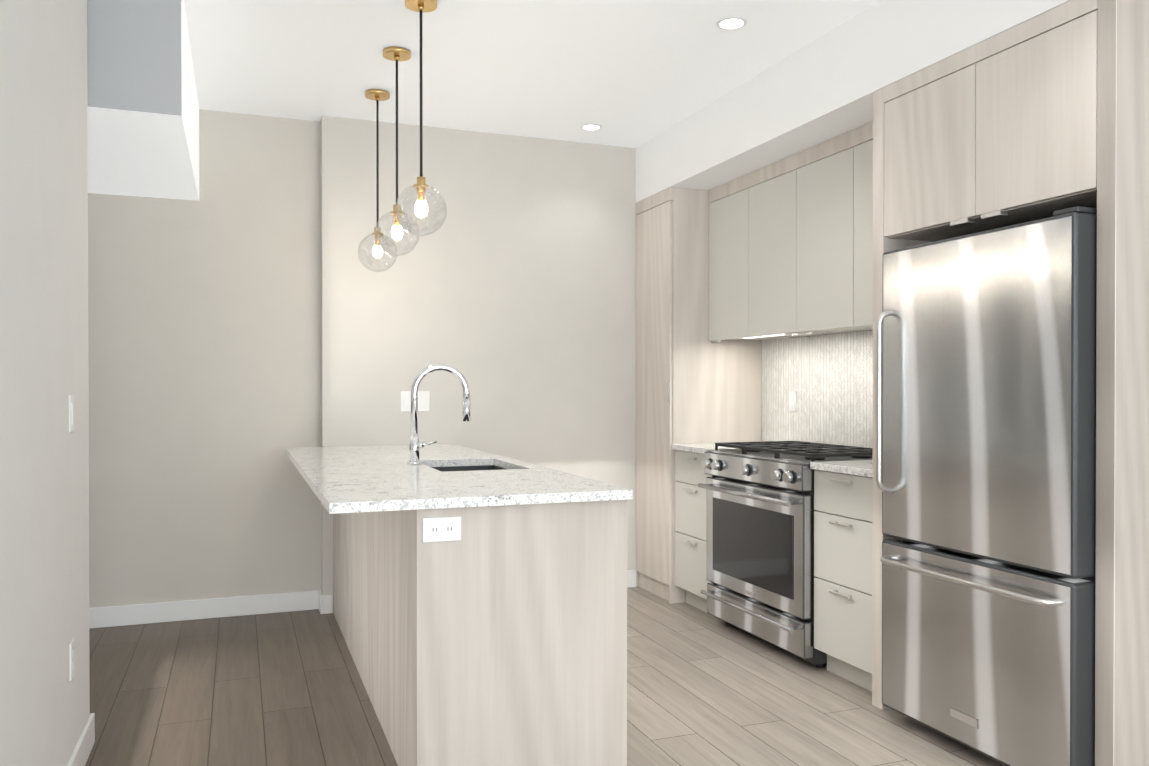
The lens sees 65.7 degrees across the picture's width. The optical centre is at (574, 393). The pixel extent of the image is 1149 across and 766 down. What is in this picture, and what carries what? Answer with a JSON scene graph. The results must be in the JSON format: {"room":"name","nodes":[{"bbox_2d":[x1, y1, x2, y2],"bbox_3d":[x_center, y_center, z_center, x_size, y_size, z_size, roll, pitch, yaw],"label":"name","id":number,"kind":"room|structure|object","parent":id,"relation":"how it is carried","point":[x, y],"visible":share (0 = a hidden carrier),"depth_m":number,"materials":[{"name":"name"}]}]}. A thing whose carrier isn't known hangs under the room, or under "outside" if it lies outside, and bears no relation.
{"room":"kitchen","nodes":[
{"label":"kitchen","id":0,"kind":"room"},
{"bbox_2d":[0,0,89,765],"bbox_3d":[-0.589,-0.128,0.011,0.120,2.740,6.550,0,0,-21],"label":"wall","id":1,"kind":"structure","parent":0,"point":[44,558],"depth_m":2.38,"materials":[{"name":"paint"}]},
{"bbox_2d":[68,395,74,432],"bbox_3d":[-1.558,0.062,2.762,0.009,0.115,0.072,0,0,-21],"label":"light switch","id":2,"kind":"object","parent":1,"relation":"attached to","point":[71,421],"visible":1,"depth_m":2.74,"materials":[{"name":"white plastic"}]},
{"bbox_2d":[69,638,74,680],"bbox_3d":[-1.559,0.825,2.766,0.008,0.115,0.072,0,0,-21],"label":"outlet","id":3,"kind":"object","parent":1,"relation":"attached to","point":[71,659],"visible":1,"depth_m":2.75,"materials":[{"name":"white plastic"}]},
{"bbox_2d":[67,713,94,765],"bbox_3d":[-0.530,1.189,0.048,0.017,0.105,6.564,0,0,-21],"label":"baseboard","id":4,"kind":"structure","parent":1,"relation":"attached to","point":[79,757],"depth_m":2.93,"materials":[{"name":"white wood"}]},
{"bbox_2d":[88,109,637,607],"bbox_3d":[-2.417,-0.157,4.627,7.140,2.740,0.220,0,0,-21],"label":"wall","id":5,"kind":"structure","parent":0,"point":[250,317],"depth_m":4.96,"materials":[{"name":"paint"}]},
{"bbox_2d":[89,590,326,628],"bbox_3d":[-3.546,1.163,4.212,4.530,0.105,0.017,0,0,-21],"label":"baseboard","id":6,"kind":"structure","parent":5,"relation":"attached to","point":[123,615],"depth_m":4.79,"materials":[{"name":"white wood"}]},
{"bbox_2d":[401,391,429,410],"bbox_3d":[-0.908,0.043,5.076,0.165,0.115,0.009,0,0,-21],"label":"light switch","id":7,"kind":"object","parent":5,"relation":"attached to","point":[423,400],"visible":0.62,"depth_m":5.08,"materials":[{"name":"white plastic"}]},
{"bbox_2d":[627,570,635,587],"bbox_3d":[-0.156,1.156,5.364,1.154,0.105,0.014,0,0,-21],"label":"baseboard","id":8,"kind":"structure","parent":5,"relation":"attached to","point":[631,574],"depth_m":5.55,"materials":[{"name":"white wood"}]},
{"bbox_2d":[184,0,879,147],"bbox_3d":[-0.889,-1.553,0.797,7.300,0.100,8.450,0,0,-21],"label":"ceiling","id":9,"kind":"structure","parent":0,"point":[630,73],"depth_m":4.03,"materials":[{"name":"paint"}]},
{"bbox_2d":[87,0,198,200],"bbox_3d":[-2.719,-1.276,3.668,2.103,0.490,1.590,0,0,-21],"label":"soffit","id":10,"kind":"structure","parent":9,"relation":"attached to","point":[143,123],"depth_m":3.29,"materials":[{"name":"paint"}]},
{"bbox_2d":[358,89,396,271],"bbox_3d":[-0.999,-1.071,4.516,0.196,0.906,0.196,0,0,-21],"label":"pendant light","id":11,"kind":"object","parent":9,"relation":"hanging from","point":[377,95],"visible":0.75,"depth_m":4.51,"materials":[{"name":"clear glass"}]},
{"bbox_2d":[375,47,418,255],"bbox_3d":[-0.790,-1.067,3.964,0.196,0.906,0.196,0,0,-21],"label":"pendant light","id":12,"kind":"object","parent":9,"relation":"hanging from","point":[396,54],"visible":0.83,"depth_m":3.96,"materials":[{"name":"clear glass"}]},
{"bbox_2d":[395,0,446,235],"bbox_3d":[-0.593,-1.064,3.440,0.196,0.906,0.196,0,0,-21],"label":"pendant light","id":13,"kind":"object","parent":9,"relation":"hanging from","point":[421,186],"visible":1,"depth_m":3.43,"materials":[{"name":"clear glass"}]},
{"bbox_2d":[580,124,601,130],"bbox_3d":[0.096,-1.525,5.097,0.124,0.006,0.124,0,0,-21],"label":"recessed light","id":14,"kind":"object","parent":9,"relation":"in","point":[590,127],"visible":0.96,"depth_m":5.09,"materials":[{"name":"white"}]},
{"bbox_2d":[716,17,746,29],"bbox_3d":[0.643,-1.516,3.647,0.124,0.006,0.124,0,0,-21],"label":"recessed light","id":15,"kind":"object","parent":9,"relation":"in","point":[730,23],"visible":1,"depth_m":3.64,"materials":[{"name":"white"}]},
{"bbox_2d":[636,0,1069,202],"bbox_3d":[1.246,-1.354,4.146,0.620,0.340,3.255,0,0,-21],"label":"soffit ceiling","id":16,"kind":"structure","parent":9,"relation":"attached to","point":[822,88],"depth_m":3.87,"materials":[{"name":"paint"}]},
{"bbox_2d":[85,586,1005,765],"bbox_3d":[-0.889,1.287,0.814,7.300,0.100,8.450,0,0,-21],"label":"floor","id":17,"kind":"structure","parent":0,"point":[289,689],"depth_m":3.52,"materials":[{"name":"brown wood"}]},
{"bbox_2d":[333,463,626,765],"bbox_3d":[-0.581,0.773,3.883,0.674,0.890,2.476,0,0,-21],"label":"kitchen island","id":18,"kind":"object","parent":17,"relation":"on","point":[480,605],"depth_m":2.75,"materials":[{"name":"brown wood"}]},
{"bbox_2d":[422,516,460,542],"bbox_3d":[-0.392,0.402,2.633,0.116,0.072,0.008,0,0,-21],"label":"outlet","id":19,"kind":"object","parent":18,"relation":"attached to","point":[435,529],"depth_m":2.63,"materials":[{"name":"white plastic"}]},
{"bbox_2d":[285,443,631,514],"bbox_3d":[-0.693,0.313,3.826,0.930,0.030,2.498,0,0,-21],"label":"island countertop","id":20,"kind":"structure","parent":18,"relation":"on","point":[346,480],"depth_m":3.07,"materials":[{"name":"white stone"}]},
{"bbox_2d":[407,363,470,464],"bbox_3d":[-0.570,0.085,3.773,0.272,0.427,0.086,0,0,-21],"label":"faucet","id":21,"kind":"object","parent":20,"relation":"on","point":[414,444],"depth_m":3.74,"materials":[{"name":"silver metal"}]},
{"bbox_2d":[431,465,504,471],"bbox_3d":[-0.442,0.428,3.757,0.376,0.197,0.566,0,0,-21],"label":"sink","id":22,"kind":"object","parent":20,"relation":"in","point":[442,468],"depth_m":4.02,"materials":[{"name":"grey metal"}]},
{"bbox_2d":[672,452,712,611],"bbox_3d":[0.930,0.767,5.035,0.588,0.888,0.436,0,0,-21],"label":"base cabinet","id":23,"kind":"object","parent":17,"relation":"on","point":[688,500],"depth_m":4.98,"materials":[{"name":"brown wood"}]},
{"bbox_2d":[672,440,761,455],"bbox_3d":[0.916,0.306,5.027,0.598,0.030,0.436,0,0,-21],"label":"countertop","id":24,"kind":"structure","parent":23,"relation":"on","point":[701,448],"depth_m":4.95,"materials":[{"name":"white stone"}]},
{"bbox_2d":[636,187,761,603],"bbox_3d":[0.755,0.009,5.453,0.618,2.398,0.472,0,0,-21],"label":"tall cabinet","id":25,"kind":"object","parent":17,"relation":"on","point":[691,388],"depth_m":5.23,"materials":[{"name":"brown wood"}]},
{"bbox_2d":[698,441,872,667],"bbox_3d":[1.103,0.738,4.392,0.682,0.954,0.883,0,0,-21],"label":"range","id":26,"kind":"object","parent":17,"relation":"on","point":[760,510],"visible":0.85,"depth_m":4.19,"materials":[{"name":"grey metal"}]},
{"bbox_2d":[810,468,893,707],"bbox_3d":[1.395,0.775,3.803,0.588,0.888,0.419,0,0,-21],"label":"base cabinet","id":27,"kind":"object","parent":17,"relation":"on","point":[848,536],"depth_m":3.67,"materials":[{"name":"brown wood"}]},
{"bbox_2d":[810,460,875,479],"bbox_3d":[1.381,0.314,3.795,0.598,0.030,0.419,0,0,-21],"label":"countertop","id":28,"kind":"structure","parent":27,"relation":"on","point":[856,467],"depth_m":3.71,"materials":[{"name":"white stone"}]},
{"bbox_2d":[876,206,1096,765],"bbox_3d":[1.567,0.340,3.050,0.720,1.767,0.825,0,0,-21],"label":"refrigerator","id":29,"kind":"object","parent":17,"relation":"on","point":[986,412],"visible":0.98,"depth_m":2.83,"materials":[{"name":"grey metal"}]},
{"bbox_2d":[708,176,761,343],"bbox_3d":[1.033,-0.753,5.065,0.368,0.868,0.436,0,0,-21],"label":"upper cabinet","id":30,"kind":"object","parent":0,"relation":"attached to","point":[725,201],"depth_m":5.02,"materials":[{"name":"brown wood"}]},
{"bbox_2d":[744,155,831,339],"bbox_3d":[1.187,-0.751,4.657,0.368,0.868,0.437,0,0,-21],"label":"upper cabinet","id":31,"kind":"object","parent":0,"relation":"attached to","point":[767,189],"depth_m":4.62,"materials":[{"name":"brown wood"}]},
{"bbox_2d":[792,132,875,333],"bbox_3d":[1.341,-0.748,4.248,0.368,0.868,0.436,0,0,-21],"label":"upper cabinet","id":32,"kind":"object","parent":0,"relation":"attached to","point":[819,171],"depth_m":4.20,"materials":[{"name":"brown wood"}]},
{"bbox_2d":[848,116,920,327],"bbox_3d":[1.495,-0.746,3.840,0.368,0.868,0.436,0,0,-21],"label":"upper cabinet","id":33,"kind":"object","parent":0,"relation":"attached to","point":[865,257],"depth_m":3.91,"materials":[{"name":"brown wood"}]},
{"bbox_2d":[876,48,1103,243],"bbox_3d":[1.558,-0.888,3.320,0.618,0.578,0.456,0,0,-21],"label":"upper cabinet","id":34,"kind":"object","parent":0,"relation":"attached to","point":[922,116],"depth_m":3.23,"materials":[{"name":"brown wood"}]},
{"bbox_2d":[968,0,1148,231],"bbox_3d":[1.718,-0.885,2.894,0.618,0.578,0.454,0,0,-21],"label":"upper cabinet","id":35,"kind":"object","parent":0,"relation":"attached to","point":[1042,116],"depth_m":2.68,"materials":[{"name":"brown wood"}]},
{"bbox_3d":[2.422,-0.141,2.056,0.100,2.740,8.450,0,0,-21],"label":"wall","id":36,"kind":"structure","parent":0,"visible":0},
{"bbox_2d":[762,330,872,447],"bbox_3d":[1.434,-0.011,4.521,0.008,0.608,1.745,0,0,-21],"label":"backsplash","id":37,"kind":"structure","parent":36,"relation":"attached to","point":[828,378],"depth_m":4.80,"materials":[{"name":"tile"}]},
{"bbox_2d":[789,391,796,411],"bbox_3d":[1.232,0.044,5.033,0.008,0.115,0.072,0,0,-21],"label":"outlet","id":38,"kind":"object","parent":37,"relation":"attached to","point":[792,401],"visible":1,"depth_m":5.02,"materials":[{"name":"white plastic"}]}
]}

